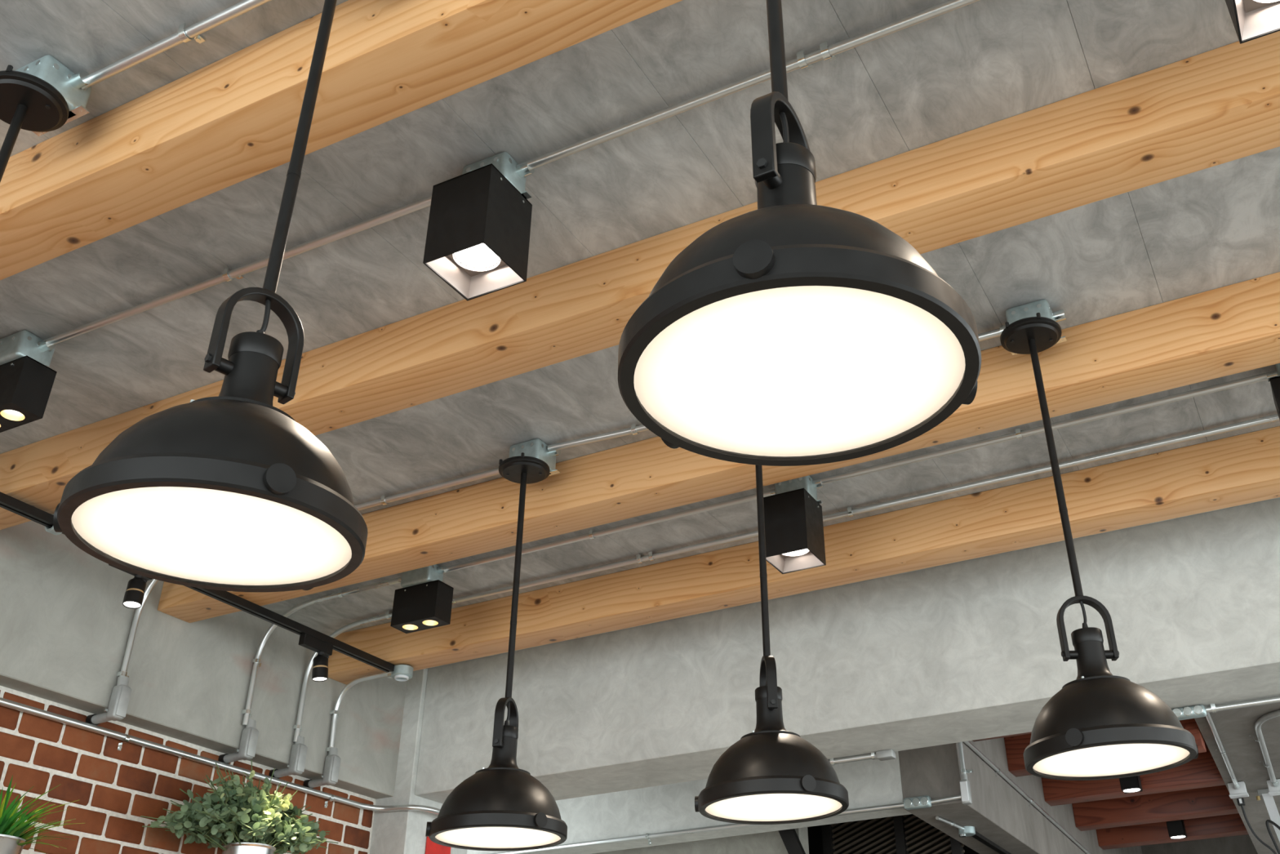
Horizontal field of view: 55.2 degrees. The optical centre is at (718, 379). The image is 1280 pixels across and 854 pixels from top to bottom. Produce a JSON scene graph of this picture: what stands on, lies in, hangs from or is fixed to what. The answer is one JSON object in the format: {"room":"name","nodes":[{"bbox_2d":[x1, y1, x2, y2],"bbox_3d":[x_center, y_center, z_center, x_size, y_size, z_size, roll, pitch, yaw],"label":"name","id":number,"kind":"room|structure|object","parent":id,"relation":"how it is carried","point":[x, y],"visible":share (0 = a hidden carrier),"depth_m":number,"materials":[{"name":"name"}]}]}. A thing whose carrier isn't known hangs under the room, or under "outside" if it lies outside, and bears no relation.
{"room":"cafe interior","nodes":[
{"label":"cafe interior","id":0,"kind":"room"},
{"bbox_2d":[0,685,376,853],"bbox_3d":[-3.713,1.594,2.474,0.260,3.042,8.382,-16,-34,22],"label":"wall","id":1,"kind":"structure","parent":0,"point":[112,788],"depth_m":5.03,"materials":[{"name":"brick"}]},
{"bbox_2d":[85,675,131,725],"bbox_3d":[-2.512,1.320,5.019,0.180,0.184,0.070,-16,-34,22],"label":"conduit elbow","id":2,"kind":"object","parent":1,"relation":"attached to","point":[117,709],"visible":1,"depth_m":4.98,"materials":[{"name":"metal"}]},
{"bbox_2d":[0,697,439,814],"bbox_3d":[-2.906,0.915,4.122,0.320,0.067,6.600,-16,-34,22],"label":"conduit","id":3,"kind":"object","parent":1,"relation":"attached to","point":[126,738],"visible":0.98,"depth_m":5.39,"materials":[{"name":"metal"}]},
{"bbox_2d":[217,719,258,764],"bbox_3d":[-2.194,1.652,5.570,0.180,0.184,0.070,-16,-34,22],"label":"conduit elbow","id":4,"kind":"object","parent":1,"relation":"attached to","point":[248,743],"visible":1,"depth_m":5.53,"materials":[{"name":"metal"}]},
{"bbox_2d":[269,735,307,777],"bbox_3d":[-2.054,1.798,5.813,0.180,0.184,0.070,-16,-34,22],"label":"conduit elbow","id":5,"kind":"object","parent":1,"relation":"attached to","point":[296,764],"visible":0.98,"depth_m":5.78,"materials":[{"name":"metal"}]},
{"bbox_2d":[303,746,341,788],"bbox_3d":[-1.950,1.906,5.992,0.180,0.184,0.070,-16,-34,22],"label":"conduit elbow","id":6,"kind":"object","parent":1,"relation":"attached to","point":[332,762],"visible":1,"depth_m":5.95,"materials":[{"name":"metal"}]},
{"bbox_3d":[-2.340,2.060,4.538,0.460,0.160,2.200,-16,-34,22],"label":"wall shelf","id":7,"kind":"object","parent":1,"relation":"attached to","visible":0},
{"bbox_2d":[0,775,80,853],"bbox_3d":[-2.494,1.561,4.213,0.525,0.349,0.497,17,-36,-27],"label":"grass plant","id":8,"kind":"object","parent":7,"relation":"on","point":[11,840],"visible":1,"depth_m":4.20,"materials":[{"name":"green plant"}]},
{"bbox_2d":[140,760,338,853],"bbox_3d":[-2.030,1.991,5.223,0.388,0.660,1.011,-16,-34,22],"label":"eucalyptus plant","id":9,"kind":"object","parent":7,"relation":"on","point":[251,815],"visible":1,"depth_m":5.19,"materials":[{"name":"green plant"}]},
{"bbox_2d":[0,520,407,799],"bbox_3d":[-3.748,0.013,3.433,0.453,0.682,8.360,-16,-34,22],"label":"wall","id":10,"kind":"structure","parent":0,"point":[65,625],"depth_m":5.32,"materials":[{"name":"concrete"}]},
{"bbox_2d":[241,577,401,725],"bbox_3d":[-1.778,1.236,5.572,0.897,0.565,0.062,-16,-34,22],"label":"conduit","id":11,"kind":"object","parent":10,"relation":"attached to","point":[247,712],"visible":0.9,"depth_m":5.68,"materials":[{"name":"metal"}]},
{"bbox_2d":[325,671,391,755],"bbox_3d":[-1.762,1.660,6.033,0.380,0.388,0.072,-17,-35,24],"label":"conduit","id":12,"kind":"object","parent":10,"relation":"attached to","point":[335,712],"visible":0.98,"depth_m":6.09,"materials":[{"name":"metal"}]},
{"bbox_2d":[369,668,466,853],"bbox_3d":[-1.686,3.328,6.001,0.513,3.712,0.520,-16,-34,22],"label":"wall","id":13,"kind":"structure","parent":0,"point":[394,832],"depth_m":6.37,"materials":[{"name":"concrete"}]},
{"bbox_2d":[425,835,450,853],"bbox_3d":[-1.467,2.549,6.345,0.016,0.490,0.200,-16,-34,22],"label":"ornament","id":14,"kind":"object","parent":13,"relation":"hanging from","point":[432,847],"visible":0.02,"depth_m":6.37,"materials":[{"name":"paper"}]},
{"bbox_2d":[0,0,1279,668],"bbox_3d":[0.179,-1.425,2.039,9.033,0.160,8.370,-16,-34,22],"label":"ceiling","id":15,"kind":"structure","parent":0,"point":[981,63],"depth_m":3.45,"materials":[{"name":"concrete"}]},
{"bbox_2d":[0,329,55,369],"bbox_3d":[-2.242,-0.071,3.889,0.270,0.100,0.122,-16,-34,22],"label":"junction box","id":16,"kind":"object","parent":15,"relation":"attached to","point":[21,344],"visible":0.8,"depth_m":3.83,"materials":[{"name":"metal"}]},
{"bbox_2d":[0,355,57,432],"bbox_3d":[-2.231,0.051,3.829,0.240,0.170,0.111,-16,-34,22],"label":"ceiling light","id":17,"kind":"object","parent":16,"relation":"attached to","point":[26,384],"visible":1,"depth_m":3.78,"materials":[{"name":"black metal"}]},
{"bbox_2d":[15,54,91,136],"bbox_3d":[-1.605,-0.686,2.919,0.205,0.100,0.132,-16,-34,22],"label":"junction box","id":18,"kind":"object","parent":15,"relation":"attached to","point":[48,68],"visible":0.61,"depth_m":2.89,"materials":[{"name":"metal"}]},
{"bbox_2d":[0,65,69,182],"bbox_3d":[-1.616,-0.099,2.513,0.429,1.344,0.436,-16,-34,22],"label":"pendant lamp","id":19,"kind":"object","parent":18,"relation":"hanging from","point":[28,102],"visible":1,"depth_m":2.83,"materials":[{"name":"black metal"}]},
{"bbox_2d":[80,0,271,89],"bbox_3d":[-1.158,-0.806,2.792,0.815,0.036,0.061,-16,-34,22],"label":"conduit","id":20,"kind":"object","parent":15,"relation":"attached to","point":[193,32],"visible":0.96,"depth_m":2.81,"materials":[{"name":"metal"}]},
{"bbox_2d":[39,195,431,345],"bbox_3d":[-1.419,-0.306,3.592,1.670,0.036,0.061,-16,-34,22],"label":"conduit","id":21,"kind":"object","parent":15,"relation":"attached to","point":[228,276],"visible":0.93,"depth_m":3.56,"materials":[{"name":"metal"}]},
{"bbox_2d":[115,467,499,677],"bbox_3d":[-1.614,0.800,4.853,1.936,0.585,0.061,-15,-34,21],"label":"conduit","id":22,"kind":"object","parent":15,"relation":"attached to","point":[384,500],"visible":0.62,"depth_m":4.86,"materials":[{"name":"metal"}]},
{"bbox_2d":[0,0,682,279],"bbox_3d":[0.418,-1.064,2.280,8.397,0.212,0.188,-16,-34,22],"label":"wooden beam","id":23,"kind":"structure","parent":15,"relation":"attached to","point":[233,119],"depth_m":2.81,"materials":[{"name":"brown wood"}]},
{"bbox_2d":[0,491,394,672],"bbox_3d":[-2.389,0.602,4.638,0.042,0.033,3.560,-16,-34,22],"label":"track rail","id":24,"kind":"object","parent":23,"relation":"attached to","point":[9,503],"visible":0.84,"depth_m":5.29,"materials":[{"name":"black metal"}]},
{"bbox_2d":[44,525,62,535],"bbox_3d":[-2.456,0.538,4.520,0.066,0.066,0.044,-16,-34,22],"label":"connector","id":25,"kind":"object","parent":24,"relation":"attached to","point":[51,530],"visible":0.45,"depth_m":4.50,"materials":[{"name":"grey metal"}]},
{"bbox_2d":[108,564,151,608],"bbox_3d":[-2.291,0.783,4.742,0.074,0.178,0.185,-16,-34,22],"label":"light","id":26,"kind":"object","parent":24,"relation":"attached to","point":[134,595],"visible":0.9,"depth_m":4.74,"materials":[{"name":"black plastic"}]},
{"bbox_2d":[298,633,333,681],"bbox_3d":[-1.832,1.262,5.537,0.074,0.179,0.185,-16,-34,22],"label":"light","id":27,"kind":"object","parent":24,"relation":"attached to","point":[320,664],"visible":1,"depth_m":5.54,"materials":[{"name":"black plastic"}]},
{"bbox_2d":[386,664,413,680],"bbox_3d":[-1.574,1.449,6.017,0.137,0.061,0.104,-16,-34,22],"label":"junction box","id":28,"kind":"object","parent":24,"relation":"attached to","point":[401,672],"visible":0.99,"depth_m":5.98,"materials":[{"name":"white plastic"}]},
{"bbox_2d":[400,564,447,587],"bbox_3d":[-1.329,0.883,5.471,0.230,0.100,0.112,-16,-34,22],"label":"junction box","id":29,"kind":"object","parent":15,"relation":"attached to","point":[433,572],"visible":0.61,"depth_m":5.42,"materials":[{"name":"metal"}]},
{"bbox_2d":[390,579,453,633],"bbox_3d":[-1.315,1.007,5.414,0.240,0.170,0.111,-16,-34,22],"label":"ceiling spotlight","id":30,"kind":"object","parent":29,"relation":"attached to","point":[428,605],"visible":1,"depth_m":5.37,"materials":[{"name":"black metal"}]},
{"bbox_2d":[462,151,534,199],"bbox_3d":[-0.595,-0.521,3.225,0.215,0.100,0.106,-16,-34,22],"label":"junction box","id":31,"kind":"object","parent":15,"relation":"attached to","point":[505,164],"visible":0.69,"depth_m":3.19,"materials":[{"name":"metal"}]},
{"bbox_2d":[422,163,532,301],"bbox_3d":[-0.612,-0.377,3.126,0.185,0.250,0.183,-16,-34,22],"label":"ceiling light","id":32,"kind":"object","parent":31,"relation":"attached to","point":[477,237],"visible":1,"depth_m":3.09,"materials":[{"name":"metal"}]},
{"bbox_2d":[508,438,560,475],"bbox_3d":[-0.693,0.296,4.546,0.205,0.100,0.132,-16,-34,22],"label":"junction box","id":33,"kind":"object","parent":15,"relation":"attached to","point":[537,448],"visible":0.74,"depth_m":4.51,"materials":[{"name":"metal"}]},
{"bbox_2d":[425,452,567,850],"bbox_3d":[-0.698,0.878,4.157,0.429,1.318,0.436,-16,-34,22],"label":"pendant lamp","id":34,"kind":"object","parent":33,"relation":"hanging from","point":[500,806],"visible":1,"depth_m":3.80,"materials":[{"name":"black metal"}]},
{"bbox_2d":[435,826,560,848],"bbox_3d":[-0.688,1.428,3.814,0.391,0.001,0.391,-15,-33,22],"label":"diffuser","id":35,"kind":"object","parent":34,"relation":"attached to","point":[476,837],"depth_m":3.82,"materials":[{"name":"white glass"}]},
{"bbox_2d":[547,422,648,451],"bbox_3d":[-0.258,0.173,4.415,0.792,0.036,0.074,-14,-34,20],"label":"conduit","id":36,"kind":"object","parent":15,"relation":"attached to","point":[633,429],"visible":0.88,"depth_m":4.46,"materials":[{"name":"metal"}]},
{"bbox_2d":[446,488,774,572],"bbox_3d":[-0.485,0.652,5.181,1.660,0.036,0.061,-16,-34,22],"label":"conduit","id":37,"kind":"object","parent":15,"relation":"attached to","point":[590,535],"visible":0.91,"depth_m":5.14,"materials":[{"name":"metal"}]},
{"bbox_2d":[0,31,1279,529],"bbox_3d":[0.893,-0.575,3.109,8.397,0.194,0.196,-16,-34,22],"label":"wooden beam","id":38,"kind":"structure","parent":15,"relation":"attached to","point":[1220,105],"depth_m":3.23,"materials":[{"name":"brown wood"}]},
{"bbox_2d":[157,271,1279,622],"bbox_3d":[1.353,-0.088,3.901,8.397,0.210,0.184,-16,-34,22],"label":"wooden beam","id":39,"kind":"structure","parent":15,"relation":"attached to","point":[1232,329],"depth_m":4.32,"materials":[{"name":"brown wood"}]},
{"bbox_2d":[516,0,979,169],"bbox_3d":[0.244,-0.767,2.912,1.760,0.036,0.062,-16,-34,22],"label":"conduit","id":40,"kind":"object","parent":15,"relation":"attached to","point":[825,52],"visible":0.93,"depth_m":2.96,"materials":[{"name":"metal"}]},
{"bbox_2d":[292,413,1279,742],"bbox_3d":[1.727,0.455,4.446,8.397,0.565,0.061,-16,-34,22],"label":"conduit","id":41,"kind":"object","parent":15,"relation":"attached to","point":[297,727],"visible":0.89,"depth_m":5.04,"materials":[{"name":"metal"}]},
{"bbox_2d":[327,426,1279,684],"bbox_3d":[1.811,0.388,4.695,8.397,0.205,0.180,-16,-34,22],"label":"wooden beam","id":42,"kind":"structure","parent":15,"relation":"attached to","point":[1243,468],"depth_m":5.09,"materials":[{"name":"brown wood"}]},
{"bbox_2d":[977,328,1000,341],"bbox_3d":[0.590,-0.059,4.072,0.795,0.036,0.061,-16,-34,22],"label":"conduit","id":43,"kind":"object","parent":15,"relation":"attached to","point":[993,333],"visible":0.02,"depth_m":3.93,"materials":[{"name":"metal"}]},
{"bbox_2d":[999,299,1066,355],"bbox_3d":[0.992,-0.172,3.855,0.205,0.100,0.132,-16,-34,22],"label":"junction box","id":44,"kind":"object","parent":15,"relation":"attached to","point":[1013,314],"visible":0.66,"depth_m":3.82,"materials":[{"name":"metal"}]},
{"bbox_2d":[1000,312,1198,780],"bbox_3d":[0.985,0.413,3.458,0.426,1.331,0.435,-16,-34,22],"label":"pendant lamp","id":45,"kind":"object","parent":44,"relation":"hanging from","point":[1100,724],"visible":1,"depth_m":3.11,"materials":[{"name":"black metal"}]},
{"bbox_2d":[1032,743,1189,776],"bbox_3d":[1.001,0.971,3.119,0.391,0.001,0.391,-15,-33,22],"label":"diffuser","id":46,"kind":"object","parent":45,"relation":"attached to","point":[1122,758],"depth_m":3.12,"materials":[{"name":"white glass"}]},
{"bbox_2d":[812,370,1277,484],"bbox_3d":[1.151,0.198,4.511,1.750,0.036,0.061,-16,-34,22],"label":"conduit","id":47,"kind":"object","parent":15,"relation":"attached to","point":[1018,434],"visible":0.94,"depth_m":4.45,"materials":[{"name":"metal"}]},
{"bbox_3d":[1.111,-0.995,2.526,0.215,0.100,0.107,-16,-34,22],"label":"junction box","id":48,"kind":"object","parent":15,"relation":"attached to","visible":0},
{"bbox_2d":[1225,0,1279,44],"bbox_3d":[1.094,-0.851,2.426,0.185,0.250,0.183,-16,-34,22],"label":"recessed light","id":49,"kind":"object","parent":48,"relation":"hanging from","point":[1251,20],"visible":1,"depth_m":2.45,"materials":[{"name":"metal"}]},
{"bbox_2d":[466,751,911,853],"bbox_3d":[-0.652,2.547,7.764,3.860,0.790,0.300,-16,-34,22],"label":"beam","id":50,"kind":"structure","parent":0,"point":[868,782],"depth_m":7.36,"materials":[{"name":"concrete"}]},
{"bbox_2d":[488,802,904,853],"bbox_3d":[-0.527,2.773,7.343,3.480,0.066,0.039,-16,-34,22],"label":"conduit","id":51,"kind":"object","parent":50,"relation":"attached to","point":[647,836],"visible":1,"depth_m":7.25,"materials":[{"name":"metal"}]},
{"bbox_2d":[903,795,931,809],"bbox_3d":[1.089,2.311,6.671,0.150,0.060,0.054,-16,-34,22],"label":"junction box","id":52,"kind":"object","parent":50,"relation":"attached to","point":[919,802],"visible":1,"depth_m":6.65,"materials":[{"name":"metal"}]},
{"bbox_2d":[591,826,808,853],"bbox_3d":[-0.782,4.188,7.533,2.980,3.820,0.150,-16,-34,22],"label":"wall","id":53,"kind":"structure","parent":0,"point":[771,842],"depth_m":7.69,"materials":[{"name":"paint"}]},
{"bbox_2d":[777,828,805,853],"bbox_3d":[0.595,3.093,7.223,0.638,1.334,0.050,-16,-34,22],"label":"stringer","id":54,"kind":"object","parent":53,"relation":"attached to","point":[792,842],"visible":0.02,"depth_m":7.45,"materials":[{"name":"black metal"}]},
{"bbox_2d":[763,488,826,573],"bbox_3d":[0.290,0.586,4.720,0.185,0.250,0.183,-16,-34,22],"label":"recessed light","id":55,"kind":"object","parent":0,"point":[794,537],"visible":0.97,"depth_m":4.67,"materials":[{"name":"metal"}]},
{"bbox_2d":[770,475,823,503],"bbox_3d":[0.306,0.441,4.820,0.215,0.100,0.106,-16,-34,22],"label":"junction box","id":56,"kind":"object","parent":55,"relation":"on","point":[806,482],"visible":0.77,"depth_m":4.79,"materials":[{"name":"metal"}]},
{"bbox_2d":[414,497,1279,803],"bbox_3d":[2.319,0.804,5.231,8.487,0.970,0.490,-16,-34,22],"label":"concrete beam","id":57,"kind":"structure","parent":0,"point":[969,650],"depth_m":5.56,"materials":[{"name":"concrete"}]},
{"bbox_2d":[828,751,875,764],"bbox_3d":[0.588,1.844,5.902,0.400,0.036,0.061,-16,-34,22],"label":"conduit","id":58,"kind":"object","parent":57,"relation":"attached to","point":[833,761],"visible":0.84,"depth_m":5.86,"materials":[{"name":"metal"}]},
{"bbox_2d":[874,749,895,760],"bbox_3d":[0.790,1.784,5.802,0.095,0.036,0.060,-16,-34,22],"label":"box","id":59,"kind":"object","parent":57,"relation":"attached to","point":[887,754],"visible":1,"depth_m":5.78,"materials":[{"name":"silver metal"}]},
{"bbox_2d":[1171,704,1206,719],"bbox_3d":[2.037,1.442,5.287,0.145,0.045,0.063,-16,-34,22],"label":"junction box","id":60,"kind":"object","parent":57,"relation":"attached to","point":[1198,710],"visible":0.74,"depth_m":5.26,"materials":[{"name":"metal"}]},
{"bbox_2d":[1204,696,1279,712],"bbox_3d":[3.635,1.008,4.659,3.410,0.036,0.061,-16,-34,22],"label":"conduit","id":61,"kind":"object","parent":57,"relation":"attached to","point":[1214,708],"visible":1,"depth_m":5.21,"materials":[{"name":"metal"}]},
{"bbox_2d":[807,813,979,853],"bbox_3d":[0.418,4.778,8.536,4.100,3.820,0.100,-16,-34,22],"label":"wall","id":62,"kind":"structure","parent":0,"point":[815,840],"depth_m":8.92,"materials":[{"name":"black metal"}]},
{"bbox_2d":[898,737,1142,853],"bbox_3d":[2.560,3.428,9.286,0.340,0.825,6.300,-16,-34,22],"label":"wall","id":63,"kind":"structure","parent":0,"point":[997,811],"depth_m":7.29,"materials":[{"name":"concrete"}]},
{"bbox_2d":[930,794,961,804],"bbox_3d":[1.240,2.275,6.621,0.176,0.033,0.026,-16,-34,22],"label":"conduit","id":64,"kind":"object","parent":63,"relation":"attached to","point":[957,797],"visible":1,"depth_m":6.61,"materials":[{"name":"metal"}]},
{"bbox_2d":[935,815,964,830],"bbox_3d":[1.321,2.544,7.000,0.056,0.031,0.373,-19,-36,26],"label":"conduit","id":65,"kind":"object","parent":63,"relation":"attached to","point":[950,823],"visible":1,"depth_m":6.97,"materials":[{"name":"metal"}]},
{"bbox_2d":[957,742,973,773],"bbox_3d":[1.345,1.958,6.747,0.062,0.500,0.037,-16,-34,22],"label":"conduit","id":66,"kind":"object","parent":63,"relation":"attached to","point":[962,770],"visible":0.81,"depth_m":6.67,"materials":[{"name":"metal"}]},
{"bbox_2d":[959,773,972,804],"bbox_3d":[1.333,2.210,6.588,0.048,0.155,0.054,-16,-34,22],"label":"corner elbow","id":67,"kind":"object","parent":63,"relation":"attached to","point":[965,788],"visible":1,"depth_m":6.56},
{"bbox_2d":[958,826,975,836],"bbox_3d":[1.456,2.650,7.148,0.096,0.052,0.098,-16,-34,22],"label":"box","id":68,"kind":"object","parent":63,"relation":"attached to","point":[969,830],"visible":0.94,"depth_m":7.12,"materials":[{"name":"metal"}]},
{"bbox_2d":[971,831,1011,853],"bbox_3d":[2.485,3.707,8.927,0.036,0.022,4.500,-16,-34,22],"label":"track","id":69,"kind":"object","parent":63,"relation":"attached to","point":[978,836],"visible":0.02,"depth_m":7.49,"materials":[{"name":"black metal"}]},
{"bbox_2d":[963,740,1091,853],"bbox_3d":[2.639,3.409,8.992,0.035,0.198,5.701,-16,-34,22],"label":"conduit","id":70,"kind":"object","parent":63,"relation":"attached to","point":[968,743],"visible":0.95,"depth_m":7.80,"materials":[{"name":"metal"}]},
{"bbox_2d":[1141,834,1257,853],"bbox_3d":[6.290,5.580,10.069,7.300,3.820,0.200,-16,-34,22],"label":"wall","id":71,"kind":"structure","parent":0,"point":[1237,844],"depth_m":11.58,"materials":[{"name":"concrete"}]},
{"bbox_2d":[1194,695,1279,853],"bbox_3d":[5.049,2.210,7.581,3.620,1.028,6.840,-16,-34,22],"label":"wall","id":72,"kind":"structure","parent":0,"point":[1235,727],"depth_m":7.59,"materials":[{"name":"concrete"}]},
{"bbox_2d":[1205,706,1237,784],"bbox_3d":[3.006,2.177,7.373,0.070,0.202,1.603,-16,-34,22],"label":"conduit","id":73,"kind":"object","parent":72,"relation":"attached to","point":[1208,717],"visible":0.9,"depth_m":7.45,"materials":[{"name":"metal"}]},
{"bbox_2d":[1227,781,1248,798],"bbox_3d":[3.389,2.674,7.963,0.116,0.085,0.095,-16,-34,22],"label":"outlet box","id":74,"kind":"object","parent":72,"relation":"attached to","point":[1239,790],"visible":0.99,"depth_m":7.94,"materials":[{"name":"white plastic"}]},
{"bbox_2d":[1236,797,1276,853],"bbox_3d":[3.498,3.057,7.785,0.213,0.750,0.052,2,-32,-5],"label":"cable","id":75,"kind":"object","parent":74,"relation":"hanging from","point":[1241,802],"visible":1,"depth_m":7.91,"materials":[{"name":"rubber"}]},
{"bbox_2d":[1253,709,1279,782],"bbox_3d":[3.972,1.818,6.784,0.958,0.169,2.657,20,-38,-30],"label":"conduit","id":76,"kind":"object","parent":72,"relation":"attached to","point":[1260,721],"visible":1,"depth_m":7.31,"materials":[{"name":"metal"}]},
{"bbox_2d":[1256,787,1279,841],"bbox_3d":[3.647,2.960,7.915,0.171,0.594,0.070,-16,-34,22],"label":"wall bracket","id":77,"kind":"object","parent":72,"relation":"attached to","point":[1269,802],"visible":0.75,"depth_m":7.99,"materials":[{"name":"white metal"}]},
{"bbox_2d":[1265,819,1279,853],"bbox_3d":[3.654,2.968,7.825,0.207,0.624,0.060,-16,-34,22],"label":"cable","id":78,"kind":"object","parent":77,"relation":"hanging from","point":[1267,821],"visible":1,"depth_m":7.87,"materials":[{"name":"rubber"}]},
{"bbox_2d":[1266,778,1279,795],"bbox_3d":[3.620,2.637,7.904,0.116,0.085,0.095,-16,-34,22],"label":"outlet box","id":79,"kind":"object","parent":72,"relation":"attached to","point":[1273,788],"visible":0.99,"depth_m":7.88,"materials":[{"name":"white plastic"}]},
{"bbox_2d":[1269,376,1279,420],"bbox_3d":[1.962,0.121,4.035,0.185,0.250,0.183,-16,-34,22],"label":"recessed light","id":80,"kind":"object","parent":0,"point":[1274,382],"visible":1,"depth_m":4.04,"materials":[{"name":"metal"}]},
{"bbox_2d":[1266,363,1279,382],"bbox_3d":[1.979,-0.023,4.135,0.215,0.100,0.106,-16,-34,22],"label":"junction box","id":81,"kind":"object","parent":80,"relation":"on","point":[1277,366],"visible":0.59,"depth_m":4.17,"materials":[{"name":"metal"}]},
{"bbox_3d":[3.500,2.755,9.123,10.200,0.150,8.340,-16,-34,22],"label":"ceiling","id":82,"kind":"structure","parent":0,"visible":0},
{"bbox_2d":[973,731,1031,741],"bbox_3d":[1.967,1.750,6.915,1.175,0.395,0.180,-16,-34,22],"label":"wooden beam","id":83,"kind":"structure","parent":82,"relation":"attached to","point":[1030,731],"depth_m":7.02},
{"bbox_2d":[1004,718,1206,776],"bbox_3d":[2.393,2.194,7.652,1.175,0.395,0.180,-16,-34,22],"label":"wooden beam","id":84,"kind":"structure","parent":82,"relation":"attached to","point":[1015,745],"depth_m":7.71,"materials":[{"name":"brown wood"}]},
{"bbox_2d":[1119,775,1142,793],"bbox_3d":[2.680,2.467,8.038,0.116,0.465,0.116,-16,-34,22],"label":"recessed light","id":85,"kind":"object","parent":82,"relation":"in","point":[1131,784],"visible":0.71,"depth_m":7.90,"materials":[{"name":"black metal"}]},
{"bbox_2d":[1040,737,1225,805],"bbox_3d":[2.818,2.639,8.389,1.175,0.395,0.180,-16,-34,22],"label":"wooden beam","id":86,"kind":"structure","parent":82,"relation":"attached to","point":[1202,771],"depth_m":8.22,"materials":[{"name":"brown wood"}]},
{"bbox_2d":[1071,785,1238,831],"bbox_3d":[3.253,3.092,9.141,1.175,0.395,0.180,-16,-34,22],"label":"wooden beam","id":87,"kind":"structure","parent":82,"relation":"attached to","point":[1212,801],"depth_m":9.02,"materials":[{"name":"brown wood"}]},
{"bbox_2d":[1096,813,1248,849],"bbox_3d":[3.629,3.486,9.794,1.175,0.395,0.180,-16,-34,22],"label":"wooden beam","id":88,"kind":"structure","parent":82,"relation":"attached to","point":[1231,824],"depth_m":9.68,"materials":[{"name":"brown wood"}]},
{"bbox_2d":[1165,819,1186,839],"bbox_3d":[3.482,3.269,9.371,0.116,0.465,0.116,-16,-34,22],"label":"recessed light","id":89,"kind":"object","parent":82,"relation":"in","point":[1176,828],"visible":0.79,"depth_m":9.24,"materials":[{"name":"black metal"}]},
{"bbox_3d":[1.357,3.304,2.435,15.000,0.120,20.000,-16,-34,22],"label":"floor","id":90,"kind":"structure","parent":0,"visible":0},
{"bbox_2d":[821,813,964,853],"bbox_3d":[1.134,3.905,7.281,0.940,3.957,0.060,-16,-34,22],"label":"screen","id":91,"kind":"object","parent":90,"relation":"on","point":[900,826],"visible":0.21,"depth_m":7.87,"materials":[{"name":"black metal"}]},
{"bbox_3d":[-0.747,-0.931,2.555,0.205,0.100,0.131,-16,-34,22],"label":"junction box","id":92,"kind":"object","parent":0,"visible":0},
{"bbox_2d":[53,0,368,591],"bbox_3d":[-0.754,-0.330,2.159,0.426,1.358,0.437,-16,-34,22],"label":"pendant lamp","id":93,"kind":"object","parent":92,"relation":"hanging from","point":[227,491],"visible":1,"depth_m":1.78,"materials":[{"name":"black metal"}]},
{"bbox_2d":[71,486,351,585],"bbox_3d":[-0.743,0.234,1.806,0.391,0.001,0.391,-14,-33,22],"label":"diffuser","id":94,"kind":"object","parent":93,"relation":"attached to","point":[211,535],"depth_m":1.80,"materials":[{"name":"white glass"}]},
{"bbox_3d":[0.087,-1.170,2.202,0.205,0.100,0.131,-16,-34,22],"label":"junction box","id":95,"kind":"object","parent":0,"visible":0},
{"bbox_2d":[617,0,981,466],"bbox_3d":[0.077,-0.576,1.793,0.430,1.360,0.436,-16,-34,22],"label":"pendant lamp","id":96,"kind":"object","parent":95,"relation":"hanging from","point":[794,330],"visible":1,"depth_m":1.40,"materials":[{"name":"black metal"}]},
{"bbox_2d":[633,285,965,456],"bbox_3d":[0.095,-0.002,1.442,0.391,0.001,0.391,-16,-34,22],"label":"diffuser","id":97,"kind":"object","parent":96,"relation":"attached to","point":[802,371],"depth_m":1.43,"materials":[{"name":"white glass"}]},
{"bbox_3d":[0.149,0.062,4.201,0.205,0.100,0.131,-16,-34,22],"label":"junction box","id":98,"kind":"object","parent":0,"visible":0},
{"bbox_2d":[694,464,848,824],"bbox_3d":[0.143,0.651,3.807,0.429,1.335,0.436,-16,-34,22],"label":"pendant lamp","id":99,"kind":"object","parent":98,"relation":"hanging from","point":[772,775],"visible":0.88,"depth_m":3.42,"materials":[{"name":"black metal"}]},
{"bbox_2d":[705,793,842,821],"bbox_3d":[0.156,1.209,3.457,0.391,0.001,0.391,-15,-34,22],"label":"diffuser","id":100,"kind":"object","parent":99,"relation":"attached to","point":[766,806],"depth_m":3.46,"materials":[{"name":"white glass"}]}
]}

